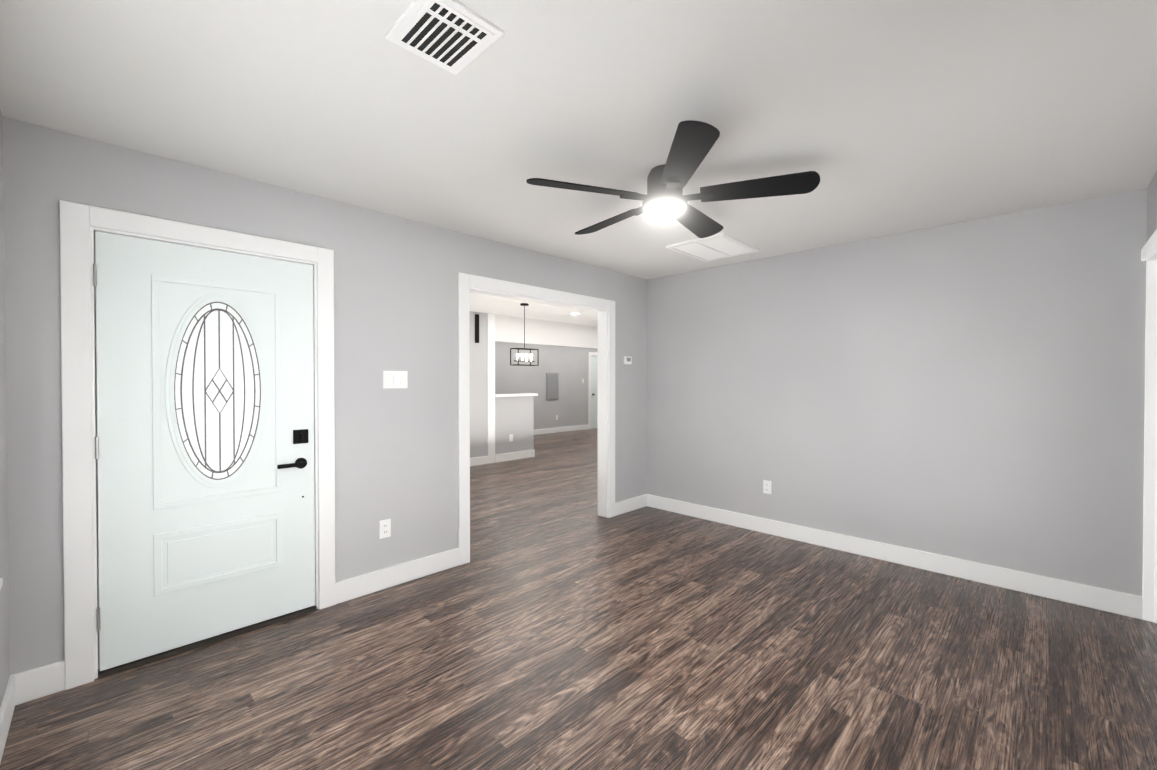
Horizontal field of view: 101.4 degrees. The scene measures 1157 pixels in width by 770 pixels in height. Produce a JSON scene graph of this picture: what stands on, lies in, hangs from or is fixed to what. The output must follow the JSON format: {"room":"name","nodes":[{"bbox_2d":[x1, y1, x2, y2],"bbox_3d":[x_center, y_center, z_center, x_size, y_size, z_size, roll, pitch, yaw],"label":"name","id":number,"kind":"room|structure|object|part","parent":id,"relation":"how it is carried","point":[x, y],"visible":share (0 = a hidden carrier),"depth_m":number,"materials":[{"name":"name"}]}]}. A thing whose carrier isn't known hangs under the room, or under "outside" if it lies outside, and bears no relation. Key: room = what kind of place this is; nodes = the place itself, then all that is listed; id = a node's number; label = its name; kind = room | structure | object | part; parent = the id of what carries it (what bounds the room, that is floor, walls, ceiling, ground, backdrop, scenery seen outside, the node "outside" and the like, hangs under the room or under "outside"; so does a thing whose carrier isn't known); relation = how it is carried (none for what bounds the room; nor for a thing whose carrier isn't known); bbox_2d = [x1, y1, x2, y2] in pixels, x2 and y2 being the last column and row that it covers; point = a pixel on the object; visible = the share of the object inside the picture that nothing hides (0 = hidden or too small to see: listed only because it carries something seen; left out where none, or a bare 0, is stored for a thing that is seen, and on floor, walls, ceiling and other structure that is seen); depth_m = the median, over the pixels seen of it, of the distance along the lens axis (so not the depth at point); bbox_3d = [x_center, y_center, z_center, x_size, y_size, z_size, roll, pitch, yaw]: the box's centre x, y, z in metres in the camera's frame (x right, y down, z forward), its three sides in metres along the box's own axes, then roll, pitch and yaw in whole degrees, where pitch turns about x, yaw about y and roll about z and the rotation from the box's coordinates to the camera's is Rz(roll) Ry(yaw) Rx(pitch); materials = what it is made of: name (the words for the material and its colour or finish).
{"room":"empty living room","nodes":[
{"label":"empty living room","id":0,"kind":"room"},
{"bbox_2d":[0,578,2,589],"bbox_3d":[-1.325,-0.006,0.867,2.130,1.595,0.146,1,1,45],"label":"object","id":1,"kind":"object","parent":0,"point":[1,582],"depth_m":1.65,"materials":[{"name":"white"}]},
{"bbox_2d":[0,110,8,705],"bbox_3d":[-1.175,0.129,0.702,3.463,2.440,0.120,1,1,45],"label":"wall","id":2,"kind":"structure","parent":0,"point":[4,639],"depth_m":1.90,"materials":[{"name":"grey paint"}]},
{"bbox_2d":[0,671,23,762],"bbox_3d":[-1.127,1.283,0.762,3.463,0.130,0.016,1,1,45],"label":"baseboard","id":3,"kind":"structure","parent":2,"relation":"attached to","point":[14,691],"depth_m":1.87,"materials":[{"name":"white wood"}]},
{"bbox_2d":[3,117,646,675],"bbox_3d":[1.660,0.074,6.134,0.120,2.440,11.840,1,1,45],"label":"wall","id":4,"kind":"structure","parent":0,"point":[397,309],"depth_m":2.91,"materials":[{"name":"grey paint"}]},
{"bbox_2d":[59,200,335,689],"bbox_3d":[-1.904,0.263,2.502,0.140,2.136,1.109,1,1,45],"label":"door frame","id":5,"kind":"structure","parent":4,"relation":"attached to","point":[80,224],"depth_m":2.15,"materials":[{"name":"white wood"}]},
{"bbox_3d":[-1.864,0.031,2.462,0.017,1.010,0.430,1,1,45],"label":"front door glass frame","id":6,"kind":"part","parent":5,"relation":"part of","materials":[{"name":"white glass"}]},
{"bbox_2d":[93,231,314,670],"bbox_3d":[-1.867,0.302,2.462,0.102,2.005,0.904,1,1,45],"label":"front door","id":7,"kind":"structure","parent":4,"relation":"in","point":[185,557],"depth_m":2.40,"materials":[{"name":"white wood"}]},
{"bbox_3d":[-2.180,0.284,2.143,0.015,1.660,0.012,1,1,45],"label":"front door hinges","id":8,"kind":"part","parent":7,"relation":"part of","materials":[{"name":"silver metal"}]},
{"bbox_2d":[204,315,205,466],"bbox_3d":[-1.907,0.031,2.420,0.006,0.783,0.006,1,1,45],"label":"window came","id":9,"kind":"object","parent":7,"relation":"attached to","point":[205,388],"visible":1,"depth_m":2.42,"materials":[{"name":"grey metal"}]},
{"bbox_2d":[192,309,219,471],"bbox_3d":[-1.904,0.031,2.423,0.006,0.848,0.112,1,1,45],"label":"arc","id":10,"kind":"object","parent":7,"relation":"attached to","point":[193,390],"visible":1,"depth_m":2.39,"materials":[{"name":"grey"}]},
{"bbox_3d":[-1.859,0.243,2.473,0.010,1.555,0.542,1,1,45],"label":"panel","id":11,"kind":"part","parent":7,"relation":"part of","materials":[{"name":"white wood"}]},
{"label":"glass","id":12,"kind":"part","parent":7,"relation":"part of","materials":[{"name":"white glass"}]},
{"bbox_2d":[174,302,260,479],"bbox_3d":[-1.865,0.031,2.463,0.008,0.930,0.370,1,1,45],"label":"oval","id":13,"kind":"object","parent":7,"relation":"attached to","point":[260,390],"visible":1,"depth_m":2.48,"materials":[{"name":"grey metal"}]},
{"bbox_2d":[180,308,255,472],"bbox_3d":[-1.865,0.031,2.463,0.006,0.856,0.314,1,1,45],"label":"oval","id":14,"kind":"object","parent":7,"relation":"attached to","point":[181,390],"visible":1,"depth_m":2.42,"materials":[{"name":"grey"}]},
{"bbox_2d":[218,309,219,367],"bbox_3d":[-1.865,-0.241,2.460,0.006,0.307,0.006,1,1,45],"label":"window came","id":15,"kind":"object","parent":7,"relation":"attached to","point":[219,333],"visible":1,"depth_m":2.46,"materials":[{"name":"grey metal"}]},
{"bbox_2d":[205,368,233,413],"bbox_3d":[-1.865,0.031,2.463,0.006,0.242,0.126,1,1,45],"label":"diamond window came","id":16,"kind":"object","parent":7,"relation":"attached to","point":[210,398],"visible":1,"depth_m":2.46,"materials":[{"name":"grey metal"}]},
{"bbox_2d":[212,380,226,401],"bbox_3d":[-1.865,0.031,2.463,0.006,0.121,0.065,1,1,45],"label":"window came","id":17,"kind":"object","parent":7,"relation":"attached to","point":[219,390],"visible":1,"depth_m":2.46,"materials":[{"name":"grey metal"}]},
{"bbox_2d":[212,379,226,401],"bbox_3d":[-1.865,0.031,2.463,0.006,0.121,0.065,1,1,45],"label":"window came","id":18,"kind":"object","parent":7,"relation":"attached to","point":[220,390],"visible":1,"depth_m":2.46,"materials":[{"name":"grey metal"}]},
{"bbox_2d":[219,414,220,471],"bbox_3d":[-1.865,0.302,2.465,0.006,0.307,0.006,1,1,45],"label":"window came","id":19,"kind":"object","parent":7,"relation":"attached to","point":[220,441],"visible":1,"depth_m":2.46,"materials":[{"name":"grey metal"}]},
{"bbox_2d":[220,310,244,471],"bbox_3d":[-1.826,0.030,2.502,0.006,0.848,0.112,1,1,45],"label":"arc","id":20,"kind":"object","parent":7,"relation":"attached to","point":[244,390],"visible":1,"depth_m":2.53,"materials":[{"name":"grey"}]},
{"bbox_2d":[233,317,234,463],"bbox_3d":[-1.823,0.030,2.505,0.006,0.783,0.006,1,1,45],"label":"window came","id":21,"kind":"object","parent":7,"relation":"attached to","point":[233,400],"visible":1,"depth_m":2.50,"materials":[{"name":"grey metal"}]},
{"bbox_3d":[-1.617,0.456,2.687,0.059,0.396,0.166,1,1,45],"label":"front door hardware","id":22,"kind":"part","parent":7,"relation":"part of","materials":[{"name":"black metal"}]},
{"bbox_2d":[98,605,316,678],"bbox_3d":[-1.907,1.320,2.516,0.132,0.020,0.905,1,1,45],"label":"sill","id":23,"kind":"structure","parent":4,"relation":"attached to","point":[157,657],"depth_m":2.41,"materials":[{"name":"grey"}]},
{"bbox_2d":[380,519,390,538],"bbox_3d":[-1.258,0.937,3.087,0.010,0.116,0.072,1,1,45],"label":"electrical outlet plate","id":24,"kind":"object","parent":4,"relation":"attached to","point":[385,528],"visible":1,"depth_m":3.09,"materials":[{"name":"white plastic"}]},
{"bbox_2d":[383,371,407,388],"bbox_3d":[-1.207,-0.036,3.129,0.012,0.116,0.164,1,1,45],"label":"light switch","id":25,"kind":"object","parent":4,"relation":"attached to","point":[395,379],"visible":1,"depth_m":3.12,"materials":[{"name":"white plastic"}]},
{"bbox_2d":[335,547,458,603],"bbox_3d":[-1.175,1.259,3.170,0.016,0.130,0.861,1,1,45],"label":"baseboard","id":26,"kind":"structure","parent":4,"relation":"attached to","point":[358,586],"depth_m":3.12,"materials":[{"name":"white wood"}]},
{"bbox_2d":[458,272,614,564],"bbox_3d":[-0.308,0.244,4.137,0.160,2.141,1.762,1,1,45],"label":"door frame","id":27,"kind":"structure","parent":4,"relation":"attached to","point":[603,308],"depth_m":4.01,"materials":[{"name":"white wood"}]},
{"bbox_2d":[624,356,631,363],"bbox_3d":[0.506,-0.253,4.857,0.024,0.080,0.105,1,1,45],"label":"thermostat","id":28,"kind":"object","parent":4,"relation":"attached to","point":[627,359],"visible":0.96,"depth_m":4.84,"materials":[{"name":"white plastic"}]},
{"bbox_2d":[615,494,647,515],"bbox_3d":[0.535,1.242,4.903,0.020,0.130,0.510,1,1,45],"label":"baseboard","id":29,"kind":"structure","parent":4,"relation":"attached to","point":[631,504],"depth_m":4.91,"materials":[{"name":"white wood"}]},
{"bbox_2d":[469,311,597,457],"bbox_3d":[-0.336,0.046,8.941,0.130,2.440,10.400,1,1,45],"label":"wall","id":30,"kind":"structure","parent":0,"point":[509,329],"depth_m":7.98,"materials":[{"name":"white paint"}]},
{"bbox_2d":[475,314,478,342],"bbox_3d":[-1.610,-0.895,7.524,0.030,0.450,0.065,1,1,45],"label":"hanging rail","id":31,"kind":"object","parent":30,"relation":"attached to","point":[476,328],"visible":0.96,"depth_m":7.50,"materials":[{"name":"black metal"}]},
{"bbox_2d":[470,313,537,465],"bbox_3d":[-2.392,0.067,6.854,0.230,2.440,4.540,1,1,45],"label":"trim","id":32,"kind":"structure","parent":30,"relation":"attached to","point":[491,457],"depth_m":7.74,"materials":[{"name":"white wood"}]},
{"bbox_2d":[495,342,597,429],"bbox_3d":[-2.149,0.028,10.727,0.120,2.440,10.640,1,1,45],"label":"wall","id":33,"kind":"structure","parent":0,"point":[569,406],"depth_m":12.04,"materials":[{"name":"grey paint"}]},
{"bbox_2d":[546,373,558,399],"bbox_3d":[-0.665,0.029,12.129,0.028,0.690,0.420,1,1,45],"label":"electrical panel","id":34,"kind":"object","parent":33,"relation":"attached to","point":[552,386],"visible":1,"depth_m":12.11,"materials":[{"name":"grey metal"}]},
{"bbox_2d":[534,425,587,434],"bbox_3d":[-2.736,1.190,10.046,0.016,0.130,8.590,1,1,45],"label":"baseboard","id":35,"kind":"structure","parent":33,"relation":"attached to","point":[570,428],"depth_m":12.34,"materials":[{"name":"white wood"}]},
{"bbox_2d":[588,352,597,428],"bbox_3d":[0.612,0.152,13.518,0.140,2.136,1.082,1,1,45],"label":"door frame","id":36,"kind":"structure","parent":33,"relation":"attached to","point":[590,354],"depth_m":13.11,"materials":[{"name":"white wood"}]},
{"bbox_2d":[591,356,597,427],"bbox_3d":[0.657,0.200,13.474,0.117,2.021,0.872,1,1,45],"label":"door","id":37,"kind":"structure","parent":33,"relation":"in","point":[594,391],"depth_m":13.29,"materials":[{"name":"white wood"}]},
{"bbox_3d":[0.644,0.171,13.488,0.006,1.600,0.650,1,1,45],"label":"panel","id":38,"kind":"part","parent":37,"relation":"part of","materials":[{"name":"white wood"}]},
{"bbox_2d":[0,428,1156,769],"bbox_3d":[1.320,1.341,6.481,11.040,0.100,11.840,1,1,45],"label":"floor","id":39,"kind":"structure","parent":0,"point":[556,622],"depth_m":2.20,"materials":[{"name":"brown wood"}]},
{"bbox_2d":[0,0,1156,326],"bbox_3d":[1.320,-1.199,6.456,11.040,0.100,11.840,1,1,45],"label":"ceiling","id":40,"kind":"structure","parent":0,"point":[888,116],"depth_m":1.87,"materials":[{"name":"white paint"}]},
{"bbox_2d":[385,0,503,74],"bbox_3d":[-0.420,-1.092,1.481,0.283,0.015,0.254,1,1,45],"label":"ceiling vent","id":41,"kind":"object","parent":40,"relation":"in","point":[455,37],"visible":1,"depth_m":1.46,"materials":[{"name":"white metal"}]},
{"bbox_2d":[510,303,538,365],"bbox_3d":[-0.768,-0.714,6.735,0.181,0.876,0.371,1,1,45],"label":"pendant lantern","id":42,"kind":"object","parent":40,"relation":"hanging from","point":[524,348],"visible":1,"depth_m":6.73,"materials":[{"name":"black metal"}]},
{"bbox_2d":[526,120,819,237],"bbox_3d":[0.446,-0.995,2.492,1.374,0.230,1.374,1,1,45],"label":"ceiling fan","id":43,"kind":"object","parent":40,"relation":"hanging from","point":[693,142],"visible":1,"depth_m":2.31,"materials":[{"name":"black metal"}]},
{"bbox_2d":[666,232,759,261],"bbox_3d":[1.103,-1.115,3.871,0.500,0.018,0.630,1,1,45],"label":"ceiling vent","id":44,"kind":"object","parent":40,"relation":"in","point":[722,245],"visible":1,"depth_m":3.83,"materials":[{"name":"white metal"}]},
{"bbox_2d":[646,188,1146,595],"bbox_3d":[2.509,0.101,3.446,4.863,2.440,0.120,1,1,45],"label":"wall","id":45,"kind":"structure","parent":0,"point":[972,390],"depth_m":3.35,"materials":[{"name":"grey paint"}]},
{"bbox_2d":[763,480,770,493],"bbox_3d":[1.669,0.904,4.190,0.072,0.116,0.010,1,1,45],"label":"electrical outlet plate","id":46,"kind":"object","parent":45,"relation":"attached to","point":[766,487],"visible":1,"depth_m":4.19,"materials":[{"name":"white plastic"}]},
{"bbox_2d":[648,494,1142,618],"bbox_3d":[1.963,1.252,3.899,3.463,0.130,0.016,1,1,45],"label":"baseboard","id":47,"kind":"structure","parent":45,"relation":"attached to","point":[1126,604],"depth_m":3.35,"materials":[{"name":"white wood"}]},
{"bbox_2d":[1147,170,1156,240],"bbox_3d":[1.652,0.125,1.020,0.120,2.440,4.540,1,1,45],"label":"wall","id":48,"kind":"structure","parent":0,"point":[1151,207],"depth_m":2.54,"materials":[{"name":"grey paint"}]},
{"bbox_2d":[1141,229,1156,622],"bbox_3d":[2.886,0.272,2.275,0.160,2.121,1.022,1,1,45],"label":"door frame","id":49,"kind":"structure","parent":48,"relation":"attached to","point":[1149,581],"depth_m":2.65,"materials":[{"name":"white wood"}]}
]}

